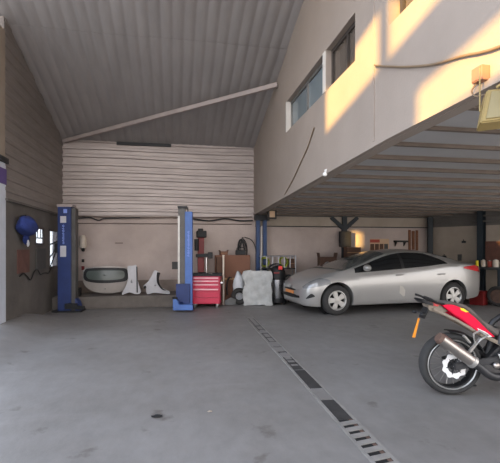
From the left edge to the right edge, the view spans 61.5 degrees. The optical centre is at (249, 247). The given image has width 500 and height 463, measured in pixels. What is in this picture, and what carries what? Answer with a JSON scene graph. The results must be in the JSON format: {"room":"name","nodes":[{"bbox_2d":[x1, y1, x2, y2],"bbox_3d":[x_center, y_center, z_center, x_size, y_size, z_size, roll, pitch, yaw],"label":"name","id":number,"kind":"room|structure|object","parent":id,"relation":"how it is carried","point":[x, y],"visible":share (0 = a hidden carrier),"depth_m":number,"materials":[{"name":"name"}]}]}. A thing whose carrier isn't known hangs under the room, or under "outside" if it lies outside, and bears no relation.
{"room":"auto repair garage","nodes":[
{"label":"auto repair garage","id":0,"kind":"room"},
{"bbox_2d":[0,25,4,156],"bbox_3d":[-4.351,-2.585,6.933,0.470,2.170,0.280,0,0,-10],"label":"pillar","id":1,"kind":"structure","parent":0,"point":[2,31],"depth_m":7.00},
{"bbox_2d":[0,16,57,320],"bbox_3d":[-4.563,-1.211,8.973,0.150,5.422,3.830,0,0,-10],"label":"wall","id":2,"kind":"structure","parent":0,"point":[24,295],"depth_m":8.21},
{"bbox_2d":[0,161,5,323],"bbox_3d":[-4.349,-0.060,6.933,0.475,2.780,0.300,0,0,-10],"label":"door frame","id":3,"kind":"structure","parent":2,"relation":"attached to","point":[2,186],"depth_m":6.99,"materials":[{"name":"metal"}]},
{"bbox_2d":[0,167,6,184],"bbox_3d":[-4.349,-1.200,6.933,0.495,0.260,0.320,0,0,-10],"label":"trim","id":4,"kind":"structure","parent":2,"relation":"attached to","point":[3,172],"depth_m":7.00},
{"bbox_2d":[0,154,8,163],"bbox_3d":[-4.343,-1.475,6.945,0.530,0.090,0.360,0,0,-10],"label":"trim","id":5,"kind":"structure","parent":2,"relation":"attached to","point":[3,159],"depth_m":6.98,"materials":[{"name":"metal"}]},
{"bbox_2d":[17,250,29,273],"bbox_3d":[-4.298,0.250,7.968,0.015,0.440,0.640,0,0,-10],"label":"poster","id":6,"kind":"object","parent":2,"relation":"attached to","point":[23,256],"visible":1,"depth_m":7.95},
{"bbox_2d":[15,215,38,246],"bbox_3d":[-4.142,-0.322,7.802,0.310,0.600,0.768,0,0,-10],"label":"hose reel","id":7,"kind":"object","parent":2,"relation":"hanging from","point":[26,226],"visible":1,"depth_m":7.63,"materials":[{"name":"plastic"}]},
{"bbox_2d":[5,198,57,214],"bbox_3d":[-4.466,-0.825,8.939,0.070,0.040,3.730,0,0,-10],"label":"trim","id":8,"kind":"structure","parent":2,"relation":"attached to","point":[6,199],"depth_m":8.18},
{"bbox_2d":[4,18,62,212],"bbox_3d":[-4.475,-2.382,8.938,0.020,3.065,3.730,0,0,-10],"label":"cladding","id":9,"kind":"object","parent":2,"relation":"attached to","point":[33,142],"visible":1,"depth_m":8.25,"materials":[{"name":"metal"}]},
{"bbox_2d":[19,267,51,279],"bbox_3d":[-4.410,0.533,8.712,0.022,0.214,2.009,0,0,-10],"label":"cable","id":10,"kind":"object","parent":2,"relation":"attached to","point":[51,267],"visible":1,"depth_m":8.48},
{"bbox_2d":[35,226,44,244],"bbox_3d":[-4.492,-0.255,8.950,0.042,0.400,0.620,0,0,-10],"label":"window","id":11,"kind":"structure","parent":2,"relation":"in","point":[40,234],"depth_m":9.04,"materials":[{"name":"glass"}]},
{"bbox_2d":[36,248,45,268],"bbox_3d":[-4.470,0.230,8.974,0.030,0.440,0.600,0,0,-10],"label":"notice board","id":12,"kind":"object","parent":2,"relation":"attached to","point":[40,252],"visible":0.97,"depth_m":8.92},
{"bbox_2d":[49,229,57,268],"bbox_3d":[-4.682,0.020,10.013,0.042,0.920,0.820,0,0,-10],"label":"window","id":13,"kind":"structure","parent":2,"relation":"in","point":[53,234],"depth_m":9.96,"materials":[{"name":"glass"}]},
{"bbox_2d":[50,241,57,266],"bbox_3d":[-4.683,0.137,10.013,0.020,0.643,0.771,0,0,-10],"label":"grille","id":14,"kind":"object","parent":13,"relation":"attached to","point":[53,256],"depth_m":10.00,"materials":[{"name":"metal"}]},
{"bbox_2d":[10,25,286,147],"bbox_3d":[-2.578,-3.287,9.469,6.054,1.191,3.751,0,0,-10],"label":"ceiling","id":15,"kind":"structure","parent":0,"point":[87,82],"depth_m":8.89,"materials":[{"name":"metal"}]},
{"bbox_2d":[63,82,277,142],"bbox_3d":[-2.078,-3.085,9.787,5.644,0.805,0.070,0,0,19],"label":"brace","id":16,"kind":"object","parent":15,"relation":"attached to","point":[273,85],"visible":1,"depth_m":9.63,"materials":[{"name":"metal"}]},
{"bbox_2d":[0,0,302,48],"bbox_3d":[-1.853,-4.601,5.408,6.054,1.548,4.901,0,0,-10],"label":"ceiling","id":17,"kind":"structure","parent":0,"point":[262,23],"depth_m":7.33,"materials":[{"name":"metal"}]},
{"bbox_2d":[0,300,499,462],"bbox_3d":[-0.211,1.350,6.870,18.000,0.200,9.600,0,0,-10],"label":"floor","id":18,"kind":"structure","parent":0,"point":[87,386],"depth_m":4.27,"materials":[{"name":"concrete"}]},
{"bbox_2d":[51,204,85,312],"bbox_3d":[-4.101,0.230,9.604,0.727,2.440,0.435,0,0,-4],"label":"lift post","id":19,"kind":"object","parent":18,"relation":"on","point":[66,247],"visible":1,"depth_m":9.50,"materials":[{"name":"metal"}]},
{"bbox_2d":[172,206,193,310],"bbox_3d":[-1.545,0.235,9.774,0.458,2.430,0.660,0,0,-4],"label":"lift post","id":20,"kind":"object","parent":18,"relation":"on","point":[183,301],"visible":1,"depth_m":9.79,"materials":[{"name":"metal"}]},
{"bbox_2d":[193,228,212,304],"bbox_3d":[-1.244,0.470,10.977,0.550,1.960,0.450,0,0,-10],"label":"jack","id":21,"kind":"object","parent":18,"relation":"on","point":[200,234],"visible":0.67,"depth_m":10.90,"materials":[{"name":"red painted metal"},{"name":"black plastic"},{"name":"chrome"}]},
{"bbox_2d":[193,273,222,307],"bbox_3d":[-1.047,1.035,10.337,0.772,0.830,0.495,0,0,0],"label":"tool chest","id":22,"kind":"object","parent":18,"relation":"on","point":[206,287],"visible":0.85,"depth_m":10.11,"materials":[{"name":"red metal"}]},
{"bbox_2d":[193,273,221,275],"bbox_3d":[-1.063,0.650,10.339,0.740,0.060,0.490,0,0,0],"label":"tray","id":23,"kind":"object","parent":22,"relation":"on","point":[220,274],"depth_m":10.09,"materials":[{"name":"black plastic"}]},
{"bbox_2d":[216,257,221,303],"bbox_3d":[-0.796,0.840,10.888,0.152,1.220,0.203,0,0,-10],"label":"cardboard box","id":24,"kind":"object","parent":18,"relation":"on","point":[218,259],"visible":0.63,"depth_m":10.79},
{"bbox_2d":[222,255,224,304],"bbox_3d":[-0.680,0.815,10.748,0.060,1.270,0.060,0,0,-10],"label":"pipe","id":25,"kind":"object","parent":18,"relation":"on","point":[222,255],"visible":1,"depth_m":10.73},
{"bbox_2d":[225,297,235,304],"bbox_3d":[-0.483,1.327,10.521,0.296,0.205,0.171,0,0,-18],"label":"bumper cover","id":26,"kind":"object","parent":18,"relation":"on","point":[231,301],"visible":1,"depth_m":10.50,"materials":[{"name":"grey plastic"}]},
{"bbox_2d":[215,255,249,301],"bbox_3d":[-0.472,0.820,11.291,0.942,1.260,0.163,0,0,-10],"label":"cardboard box","id":27,"kind":"object","parent":18,"relation":"on","point":[232,263],"visible":0.44,"depth_m":11.21,"materials":[{"name":"cardboard"}]},
{"bbox_2d":[235,247,245,254],"bbox_3d":[-0.256,0.079,11.332,0.260,0.218,0.140,0,0,-10],"label":"box","id":28,"kind":"object","parent":27,"relation":"on","point":[237,252],"visible":1,"depth_m":11.27,"materials":[{"name":"black plastic"}]},
{"bbox_2d":[231,288,243,304],"bbox_3d":[-0.272,1.232,10.739,0.430,0.421,0.205,0,0,-10],"label":"tyre","id":29,"kind":"object","parent":18,"relation":"on","point":[237,290],"visible":0.65,"depth_m":10.68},
{"bbox_2d":[232,271,243,299],"bbox_3d":[-0.301,1.033,10.976,0.315,0.861,0.187,0,0,-10],"label":"plastic sack","id":30,"kind":"object","parent":18,"relation":"on","point":[238,282],"visible":0.52,"depth_m":10.91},
{"bbox_2d":[242,270,272,305],"bbox_3d":[0.186,1.014,10.626,0.779,0.903,0.217,0,0,0],"label":"plastic sack","id":31,"kind":"object","parent":18,"relation":"on","point":[257,290],"visible":1,"depth_m":10.60,"materials":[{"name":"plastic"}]},
{"bbox_2d":[254,215,269,270],"bbox_3d":[0.305,0.280,11.432,0.420,2.340,0.240,0,0,-10],"label":"steel column","id":32,"kind":"structure","parent":18,"relation":"on","point":[257,218],"depth_m":11.36,"materials":[{"name":"metal"}]},
{"bbox_2d":[259,255,295,274],"bbox_3d":[0.730,0.825,11.386,0.992,1.250,0.372,0,0,-10],"label":"rack","id":33,"kind":"object","parent":18,"relation":"on","point":[278,256],"visible":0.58,"depth_m":11.24,"materials":[{"name":"metal"}]},
{"bbox_2d":[261,257,269,267],"bbox_3d":[0.399,0.376,11.327,0.260,0.305,0.154,0,0,-10],"label":"air hose","id":34,"kind":"object","parent":33,"relation":"on","point":[268,263],"visible":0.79,"depth_m":11.28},
{"bbox_2d":[267,263,290,304],"bbox_3d":[0.770,0.920,10.870,0.677,1.059,0.439,0,0,-17],"label":"vacuum","id":35,"kind":"object","parent":18,"relation":"on","point":[279,275],"visible":0.72,"depth_m":10.69,"materials":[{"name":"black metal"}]},
{"bbox_2d":[245,317,399,462],"bbox_3d":[0.528,1.456,5.324,0.192,0.028,7.100,0,0,-9],"label":"channel","id":36,"kind":"object","parent":18,"relation":"in","point":[372,449],"visible":1,"depth_m":3.80,"materials":[{"name":"galvanised steel"},{"name":"dark metal"}]},
{"bbox_2d":[317,253,337,265],"bbox_3d":[2.145,0.790,11.708,0.506,1.320,0.403,0,0,-2],"label":"cardboard box","id":37,"kind":"object","parent":18,"relation":"on","point":[320,260],"visible":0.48,"depth_m":11.51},
{"bbox_2d":[330,216,358,257],"bbox_3d":[2.716,0.266,12.096,0.866,2.368,0.100,0,0,-10],"label":"steel column","id":38,"kind":"structure","parent":18,"relation":"on","point":[344,226],"depth_m":12.05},
{"bbox_2d":[339,231,350,246],"bbox_3d":[2.708,-0.250,11.969,0.320,0.440,0.128,0,0,-10],"label":"loudspeaker","id":39,"kind":"object","parent":38,"relation":"attached to","point":[344,236],"visible":1,"depth_m":11.91,"materials":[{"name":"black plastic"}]},
{"bbox_2d":[283,249,479,314],"bbox_3d":[3.185,0.759,10.237,4.736,1.478,2.159,0,0,-15],"label":"car","id":40,"kind":"object","parent":18,"relation":"on","point":[380,276],"visible":0.96,"depth_m":9.43,"materials":[{"name":"silver metal"}]},
{"bbox_2d":[283,291,298,297],"bbox_3d":[0.926,1.062,9.627,0.040,0.085,1.006,0,0,-15],"label":"grille","id":41,"kind":"object","parent":40,"relation":"attached to","point":[290,294],"depth_m":9.50,"materials":[{"name":"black plastic"}]},
{"bbox_2d":[363,265,370,270],"bbox_3d":[2.524,0.430,9.067,0.164,0.145,0.243,0,0,-10],"label":"mirror","id":42,"kind":"object","parent":40,"relation":"attached to","point":[366,267],"depth_m":8.98,"materials":[{"name":"silver plastic"}]},
{"bbox_2d":[464,265,479,271],"bbox_3d":[5.336,0.501,10.028,0.754,0.201,0.145,0,0,-40],"label":"tail light","id":43,"kind":"object","parent":40,"relation":"attached to","point":[467,268],"depth_m":9.92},
{"bbox_2d":[427,217,432,253],"bbox_3d":[5.322,0.270,12.409,0.260,2.360,0.260,0,0,10],"label":"steel column","id":44,"kind":"structure","parent":18,"relation":"on","point":[429,219],"depth_m":12.34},
{"bbox_2d":[412,293,499,394],"bbox_3d":[2.656,0.897,4.174,2.087,1.105,0.832,0,0,0],"label":"motorcycle","id":45,"kind":"object","parent":18,"relation":"on","point":[470,357],"visible":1,"depth_m":4.08,"materials":[{"name":"metal"}]},
{"bbox_2d":[469,290,487,305],"bbox_3d":[5.847,1.270,10.750,0.260,0.360,0.340,0,0,-38],"label":"jerry can","id":46,"kind":"object","parent":18,"relation":"on","point":[481,299],"visible":0.71,"depth_m":10.62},
{"bbox_2d":[477,211,488,301],"bbox_3d":[6.232,0.225,11.311,0.240,2.450,0.280,0,0,-38],"label":"steel column","id":47,"kind":"structure","parent":18,"relation":"on","point":[481,226],"depth_m":11.25,"materials":[{"name":"metal"}]},
{"bbox_2d":[479,266,499,290],"bbox_3d":[6.503,0.970,10.665,0.560,0.960,1.450,0,0,-38],"label":"workbench","id":48,"kind":"object","parent":18,"relation":"on","point":[480,267],"visible":0.31,"depth_m":10.62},
{"bbox_2d":[479,266,499,269],"bbox_3d":[6.503,0.520,10.665,0.560,0.060,1.450,0,0,-38],"label":"countertop","id":49,"kind":"structure","parent":48,"relation":"on","point":[489,268],"depth_m":10.69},
{"bbox_2d":[493,259,498,266],"bbox_3d":[6.297,0.390,10.763,0.130,0.200,0.130,0,0,-10],"label":"paint can","id":50,"kind":"object","parent":48,"relation":"on","point":[495,261],"visible":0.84,"depth_m":10.71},
{"bbox_2d":[487,286,499,305],"bbox_3d":[6.143,1.195,10.411,0.147,0.505,0.510,0,0,-38],"label":"wheel","id":51,"kind":"object","parent":18,"relation":"on","point":[493,294],"visible":1,"depth_m":10.44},
{"bbox_3d":[2.985,0.860,11.727,0.500,1.180,0.400,0,0,-10],"label":"locker","id":52,"kind":"object","parent":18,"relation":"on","visible":0},
{"bbox_2d":[344,247,360,256],"bbox_3d":[2.847,0.125,11.701,0.402,0.290,0.263,0,0,-10],"label":"cardboard box","id":53,"kind":"object","parent":52,"relation":"on","point":[348,251],"visible":0.63,"depth_m":11.58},
{"bbox_2d":[78,215,426,292],"bbox_3d":[1.156,-1.825,12.015,12.700,6.650,0.250,0,0,-10],"label":"wall","id":54,"kind":"structure","parent":0,"point":[148,247],"depth_m":11.49,"materials":[{"name":"paint"}]},
{"bbox_2d":[80,235,86,251],"bbox_3d":[-4.298,-0.120,10.813,0.168,0.420,0.168,0,0,35],"label":"bottle","id":55,"kind":"object","parent":54,"relation":"attached to","point":[83,241],"visible":1,"depth_m":10.75,"materials":[{"name":"plastic"}]},
{"bbox_2d":[52,291,175,309],"bbox_3d":[-3.242,1.305,10.589,3.020,0.290,0.988,0,0,-10],"label":"ledge","id":56,"kind":"object","parent":54,"relation":"attached to","point":[89,300],"depth_m":10.16,"materials":[{"name":"concrete"}]},
{"bbox_2d":[82,266,127,292],"bbox_3d":[-3.529,0.776,10.280,1.118,0.666,0.204,0,0,-10],"label":"tailgate","id":57,"kind":"object","parent":56,"relation":"on","point":[99,279],"visible":0.99,"depth_m":10.22,"materials":[{"name":"paint"}]},
{"bbox_2d":[122,265,140,294],"bbox_3d":[-2.917,0.780,10.312,0.448,0.726,0.095,0,0,-10],"label":"car fender","id":58,"kind":"object","parent":56,"relation":"on","point":[132,286],"visible":1,"depth_m":10.30,"materials":[{"name":"white paint"}]},
{"bbox_2d":[144,270,169,293],"bbox_3d":[-2.309,0.853,10.413,0.643,0.598,0.135,0,0,-10],"label":"car fender","id":59,"kind":"object","parent":56,"relation":"on","point":[153,285],"visible":1,"depth_m":10.38,"materials":[{"name":"white paint"}]},
{"bbox_2d":[78,280,177,292],"bbox_3d":[-3.320,1.005,11.083,3.040,0.310,0.012,0,0,-10],"label":"trim","id":60,"kind":"structure","parent":54,"relation":"attached to","point":[170,285],"depth_m":11.18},
{"bbox_2d":[62,139,253,217],"bbox_3d":[-2.350,-1.832,11.197,4.990,1.988,0.051,0,0,-10],"label":"cladding","id":61,"kind":"object","parent":54,"relation":"attached to","point":[99,177],"visible":0.99,"depth_m":11.18,"materials":[{"name":"metal"}]},
{"bbox_2d":[78,217,139,220],"bbox_3d":[-3.707,-0.760,10.939,1.653,0.115,0.035,0,0,-10],"label":"cable","id":62,"kind":"object","parent":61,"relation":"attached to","point":[79,217],"visible":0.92,"depth_m":10.95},
{"bbox_2d":[116,142,170,146],"bbox_3d":[-2.795,-2.735,11.101,1.400,0.070,0.080,0,0,-10],"label":"trim","id":63,"kind":"structure","parent":61,"relation":"attached to","point":[117,143],"depth_m":11.06,"materials":[{"name":"metal"}]},
{"bbox_2d":[78,223,251,224],"bbox_3d":[-2.215,-0.650,11.266,4.600,0.044,0.024,0,0,-10],"label":"pipe","id":64,"kind":"object","parent":54,"relation":"attached to","point":[78,223],"visible":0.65,"depth_m":11.16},
{"bbox_2d":[78,216,251,217],"bbox_3d":[-2.208,-0.830,11.227,4.601,0.091,0.031,0,0,-10],"label":"pipe","id":65,"kind":"object","parent":54,"relation":"attached to","point":[78,216],"visible":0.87,"depth_m":11.25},
{"bbox_2d":[193,218,252,221],"bbox_3d":[-0.817,-0.775,11.455,1.824,0.112,0.042,0,0,-10],"label":"cable","id":66,"kind":"object","parent":65,"relation":"hanging from","point":[193,218],"visible":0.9,"depth_m":11.46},
{"bbox_2d":[170,251,177,276],"bbox_3d":[-1.990,0.440,11.314,0.300,0.700,0.022,0,0,-10],"label":"wall panel","id":67,"kind":"object","parent":54,"relation":"attached to","point":[173,254],"visible":0.64,"depth_m":11.30,"materials":[{"name":"paint"}]},
{"bbox_2d":[237,237,255,254],"bbox_3d":[-0.084,0.019,11.586,0.532,0.659,0.140,0,0,-10],"label":"cable coil","id":68,"kind":"object","parent":54,"relation":"hanging from","point":[243,241],"visible":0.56,"depth_m":11.54,"materials":[{"name":"rubber"}]},
{"bbox_2d":[255,216,425,226],"bbox_3d":[2.708,-0.780,12.140,5.200,0.340,0.050,0,0,-10],"label":"trim","id":69,"kind":"structure","parent":54,"relation":"attached to","point":[281,220],"depth_m":12.15,"materials":[{"name":"paint"}]},
{"bbox_2d":[255,226,426,227],"bbox_3d":[2.733,-0.608,12.140,5.250,0.025,0.060,0,0,-10],"label":"trim","id":70,"kind":"structure","parent":54,"relation":"attached to","point":[255,226],"depth_m":12.19,"materials":[{"name":"metal"}]},
{"bbox_2d":[277,215,426,217],"bbox_3d":[2.741,-0.925,12.100,5.250,0.070,0.040,0,0,-10],"label":"trim","id":71,"kind":"structure","parent":54,"relation":"attached to","point":[277,215],"depth_m":12.11,"materials":[{"name":"metal"}]},
{"bbox_2d":[370,239,388,249],"bbox_3d":[3.808,-0.100,12.351,0.600,0.340,0.020,0,0,-10],"label":"poster","id":72,"kind":"object","parent":54,"relation":"attached to","point":[375,244],"visible":0.75,"depth_m":12.34,"materials":[{"name":"paper"}]},
{"bbox_2d":[408,230,410,249],"bbox_3d":[4.754,-0.230,12.515,0.070,0.620,0.030,0,0,-10],"label":"wooden slat","id":73,"kind":"object","parent":54,"relation":"attached to","point":[409,231],"visible":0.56,"depth_m":12.50,"materials":[{"name":"brown wood"}]},
{"bbox_2d":[412,231,414,249],"bbox_3d":[4.872,-0.230,12.536,0.080,0.560,0.030,0,0,-10],"label":"wooden slat","id":74,"kind":"object","parent":54,"relation":"attached to","point":[413,232],"visible":1,"depth_m":12.52,"materials":[{"name":"brown wood"}]},
{"bbox_2d":[416,230,417,249],"bbox_3d":[4.990,-0.230,12.557,0.070,0.600,0.030,0,0,-10],"label":"wooden slat","id":75,"kind":"object","parent":54,"relation":"attached to","point":[416,230],"visible":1,"depth_m":12.54,"materials":[{"name":"brown wood"}]},
{"bbox_2d":[283,213,432,215],"bbox_3d":[3.886,-0.972,11.998,7.230,0.015,0.545,0,0,-10],"label":"ceiling panel","id":76,"kind":"object","parent":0,"point":[283,213],"visible":0.08,"depth_m":12.09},
{"bbox_2d":[277,210,455,213],"bbox_3d":[3.992,-0.989,11.407,7.230,0.015,0.545,0,0,-10],"label":"ceiling panel","id":77,"kind":"object","parent":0,"point":[277,210],"visible":0.22,"depth_m":11.45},
{"bbox_2d":[267,210,276,218],"bbox_3d":[0.517,-0.875,10.890,0.347,0.250,0.143,0,0,2],"label":"junction box","id":78,"kind":"object","parent":77,"relation":"attached to","point":[271,214],"visible":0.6,"depth_m":10.84,"materials":[{"name":"plastic"}]},
{"bbox_2d":[275,207,463,210],"bbox_3d":[4.097,-1.006,10.816,7.230,0.015,0.545,0,0,-10],"label":"ceiling panel","id":79,"kind":"object","parent":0,"point":[275,207],"visible":0.22,"depth_m":10.89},
{"bbox_2d":[254,0,499,212],"bbox_3d":[1.285,-3.545,5.461,0.150,5.210,12.700,0,0,-10],"label":"wall","id":80,"kind":"structure","parent":0,"point":[426,31],"depth_m":4.89,"materials":[{"name":"paint"}]},
{"bbox_2d":[286,102,290,131],"bbox_3d":[0.752,-2.565,8.233,0.095,0.590,0.045,0,0,-10],"label":"trim","id":81,"kind":"structure","parent":80,"relation":"attached to","point":[288,104],"depth_m":8.21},
{"bbox_2d":[284,128,313,194],"bbox_3d":[0.841,-1.464,7.453,0.018,0.844,1.828,0,0,-10],"label":"cable","id":82,"kind":"object","parent":80,"relation":"attached to","point":[313,128],"visible":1,"depth_m":7.13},
{"bbox_2d":[291,62,322,126],"bbox_3d":[1.003,-2.565,7.239,0.070,0.590,2.060,0,0,-10],"label":"window","id":83,"kind":"structure","parent":80,"relation":"in","point":[312,90],"depth_m":7.17,"materials":[{"name":"glass"}]},
{"bbox_2d":[323,51,325,93],"bbox_3d":[1.092,-2.565,6.138,0.032,0.590,0.100,0,0,-10],"label":"trim","id":84,"kind":"structure","parent":80,"relation":"attached to","point":[324,52],"depth_m":6.10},
{"bbox_2d":[331,21,354,84],"bbox_3d":[1.296,-2.565,5.600,0.070,0.590,0.990,0,0,-10],"label":"window","id":85,"kind":"structure","parent":80,"relation":"in","point":[343,53],"depth_m":5.71,"materials":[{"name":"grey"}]},
{"bbox_2d":[372,0,374,141],"bbox_3d":[1.370,-3.110,4.608,0.042,3.880,0.030,0,0,-10],"label":"trim","id":86,"kind":"structure","parent":80,"relation":"attached to","point":[373,1],"depth_m":4.60,"materials":[{"name":"paint"}]},
{"bbox_2d":[253,73,499,214],"bbox_3d":[1.228,-1.040,5.451,0.065,0.260,12.700,0,0,-10],"label":"trim","id":87,"kind":"structure","parent":80,"relation":"attached to","point":[491,83],"depth_m":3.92,"materials":[{"name":"paint"}]},
{"bbox_2d":[400,0,412,13],"bbox_3d":[1.680,-2.565,3.449,0.070,0.590,1.600,0,0,-10],"label":"window","id":88,"kind":"structure","parent":80,"relation":"in","point":[403,3],"depth_m":4.18,"materials":[{"name":"brown"}]},
{"bbox_2d":[374,45,499,67],"bbox_3d":[1.592,-1.613,3.203,0.022,0.749,2.748,0,0,-10],"label":"cable","id":89,"kind":"object","parent":80,"relation":"attached to","point":[498,46],"visible":1,"depth_m":3.36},
{"bbox_2d":[471,64,489,96],"bbox_3d":[1.625,-1.160,2.914,0.076,0.221,0.207,0,0,-10],"label":"junction box","id":90,"kind":"object","parent":80,"relation":"attached to","point":[485,69],"visible":0.66,"depth_m":2.92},
{"bbox_2d":[476,68,499,130],"bbox_3d":[1.701,-0.986,2.747,0.398,0.418,0.182,0,0,14],"label":"floodlight","id":91,"kind":"object","parent":80,"relation":"hanging from","point":[489,117],"visible":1,"depth_m":2.73,"materials":[{"name":"beige metal"}]},
{"bbox_2d":[281,204,499,208],"bbox_3d":[4.203,-1.022,10.226,7.230,0.015,0.545,0,0,-10],"label":"ceiling panel","id":92,"kind":"object","parent":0,"point":[281,204],"visible":0.22,"depth_m":10.27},
{"bbox_2d":[288,200,499,205],"bbox_3d":[4.308,-1.039,9.635,7.230,0.015,0.545,0,0,-10],"label":"ceiling panel","id":93,"kind":"object","parent":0,"point":[288,200],"visible":0.33,"depth_m":9.52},
{"bbox_2d":[296,196,499,201],"bbox_3d":[4.414,-1.056,9.044,7.230,0.015,0.545,0,0,-10],"label":"ceiling panel","id":94,"kind":"object","parent":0,"point":[296,196],"visible":0.33,"depth_m":8.90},
{"bbox_2d":[304,191,499,197],"bbox_3d":[4.519,-1.073,8.454,7.230,0.015,0.545,0,0,-10],"label":"ceiling panel","id":95,"kind":"object","parent":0,"point":[332,192],"visible":0.33,"depth_m":8.36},
{"bbox_2d":[313,185,499,191],"bbox_3d":[4.625,-1.090,7.863,7.230,0.015,0.545,0,0,-10],"label":"ceiling panel","id":96,"kind":"object","parent":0,"point":[317,186],"visible":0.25,"depth_m":7.64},
{"bbox_2d":[327,178,499,185],"bbox_3d":[4.730,-1.107,7.272,7.230,0.015,0.545,0,0,-10],"label":"ceiling panel","id":97,"kind":"object","parent":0,"point":[330,179],"depth_m":7.05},
{"bbox_2d":[340,170,499,178],"bbox_3d":[4.836,-1.123,6.682,7.230,0.015,0.545,0,0,-10],"label":"ceiling panel","id":98,"kind":"object","parent":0,"point":[355,172],"depth_m":6.38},
{"bbox_2d":[357,159,499,169],"bbox_3d":[4.941,-1.140,6.091,7.230,0.015,0.545,0,0,-10],"label":"ceiling panel","id":99,"kind":"object","parent":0,"point":[369,162],"depth_m":5.70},
{"bbox_2d":[378,146,499,158],"bbox_3d":[5.047,-1.157,5.500,7.230,0.015,0.545,0,0,-10],"label":"ceiling panel","id":100,"kind":"object","parent":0,"point":[394,150],"depth_m":5.05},
{"bbox_2d":[401,131,499,145],"bbox_3d":[5.152,-1.163,4.910,7.230,0.015,0.545,0,0,-10],"label":"ceiling panel","id":101,"kind":"object","parent":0,"point":[424,136],"depth_m":4.43,"materials":[{"name":"metal"}]},
{"bbox_2d":[435,110,479,127],"bbox_3d":[5.258,-1.163,4.319,7.230,0.015,0.545,0,0,-10],"label":"ceiling panel","id":102,"kind":"object","parent":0,"point":[467,119],"depth_m":3.80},
{"bbox_2d":[430,211,499,226],"bbox_3d":[6.876,-0.912,10.649,0.025,0.604,5.000,0,0,-38],"label":"cladding","id":103,"kind":"object","parent":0,"point":[492,217],"visible":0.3,"depth_m":11.76,"materials":[{"name":"metal"}]},
{"bbox_2d":[433,225,499,300],"bbox_3d":[7.205,0.125,10.425,0.200,2.750,6.200,0,0,-38],"label":"wall","id":104,"kind":"structure","parent":0,"point":[447,241],"depth_m":11.79,"materials":[{"name":"paint"}]},
{"bbox_2d":[485,241,499,261],"bbox_3d":[6.591,0.090,10.977,0.070,0.540,0.830,0,0,-39],"label":"pegboard","id":105,"kind":"object","parent":104,"relation":"attached to","point":[492,248],"visible":0.96,"depth_m":11.16,"materials":[{"name":"wood"}]},
{"bbox_3d":[4.952,-1.235,6.116,7.300,0.130,12.700,0,0,-10],"label":"ceiling","id":106,"kind":"structure","parent":0,"visible":0},
{"bbox_2d":[261,213,429,216],"bbox_3d":[3.834,-1.041,12.293,7.230,0.257,0.055,0,0,-10],"label":"ceiling beam","id":107,"kind":"structure","parent":106,"relation":"attached to","point":[263,213],"depth_m":12.07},
{"bbox_2d":[265,211,452,215],"bbox_3d":[3.939,-1.050,11.702,7.230,0.240,0.055,0,0,-10],"label":"ceiling beam","id":108,"kind":"structure","parent":106,"relation":"attached to","point":[310,212],"depth_m":11.53,"materials":[{"name":"metal"}]},
{"bbox_2d":[271,208,476,213],"bbox_3d":[4.045,-1.058,11.111,7.230,0.224,0.055,0,0,-10],"label":"ceiling beam","id":109,"kind":"structure","parent":106,"relation":"attached to","point":[290,209],"depth_m":10.92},
{"bbox_2d":[277,205,499,210],"bbox_3d":[4.150,-1.067,10.521,7.230,0.207,0.055,0,0,-10],"label":"ceiling beam","id":110,"kind":"structure","parent":106,"relation":"attached to","point":[293,206],"depth_m":10.35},
{"bbox_2d":[283,201,499,207],"bbox_3d":[4.256,-1.075,9.930,7.230,0.190,0.055,0,0,-10],"label":"ceiling beam","id":111,"kind":"structure","parent":106,"relation":"attached to","point":[286,202],"depth_m":9.72,"materials":[{"name":"metal"}]},
{"bbox_2d":[290,197,499,203],"bbox_3d":[4.361,-1.083,9.340,7.230,0.173,0.055,0,0,-10],"label":"ceiling beam","id":112,"kind":"structure","parent":106,"relation":"attached to","point":[294,198],"depth_m":9.08,"materials":[{"name":"wood"}]},
{"bbox_2d":[298,193,499,199],"bbox_3d":[4.467,-1.092,8.749,7.230,0.156,0.055,0,0,-10],"label":"ceiling beam","id":113,"kind":"structure","parent":106,"relation":"attached to","point":[302,194],"depth_m":8.46,"materials":[{"name":"wood"}]},
{"bbox_2d":[307,188,499,195],"bbox_3d":[4.572,-1.100,8.158,7.230,0.140,0.055,0,0,-10],"label":"ceiling beam","id":114,"kind":"structure","parent":106,"relation":"attached to","point":[311,189],"depth_m":7.83,"materials":[{"name":"wood"}]},
{"bbox_2d":[319,181,499,189],"bbox_3d":[4.678,-1.109,7.568,7.230,0.123,0.055,0,0,-10],"label":"ceiling beam","id":115,"kind":"structure","parent":106,"relation":"attached to","point":[325,182],"depth_m":7.20,"materials":[{"name":"metal"}]},
{"bbox_2d":[332,174,499,182],"bbox_3d":[4.783,-1.117,6.977,7.230,0.106,0.055,0,0,-10],"label":"ceiling beam","id":116,"kind":"structure","parent":106,"relation":"attached to","point":[352,176],"depth_m":6.56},
{"bbox_2d":[348,165,499,174],"bbox_3d":[4.888,-1.125,6.386,7.230,0.089,0.055,0,0,-10],"label":"ceiling beam","id":117,"kind":"structure","parent":106,"relation":"attached to","point":[356,167],"depth_m":5.93,"materials":[{"name":"wood"}]},
{"bbox_2d":[369,154,499,163],"bbox_3d":[4.994,-1.134,5.796,7.230,0.072,0.055,0,0,-10],"label":"ceiling beam","id":118,"kind":"structure","parent":106,"relation":"attached to","point":[377,156],"depth_m":5.30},
{"bbox_2d":[394,142,499,150],"bbox_3d":[5.099,-1.142,5.205,7.230,0.056,0.055,0,0,-10],"label":"ceiling beam","id":119,"kind":"structure","parent":106,"relation":"attached to","point":[400,144],"depth_m":4.66,"materials":[{"name":"wood"}]},
{"bbox_2d":[424,126,499,134],"bbox_3d":[5.205,-1.145,4.614,7.230,0.050,0.055,0,0,-10],"label":"ceiling beam","id":120,"kind":"structure","parent":106,"relation":"attached to","point":[434,128],"depth_m":4.03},
{"bbox_2d":[468,104,481,110],"bbox_3d":[5.310,-1.145,4.024,7.230,0.050,0.055,0,0,-10],"label":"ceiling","id":121,"kind":"structure","parent":106,"relation":"attached to","point":[476,108],"depth_m":3.40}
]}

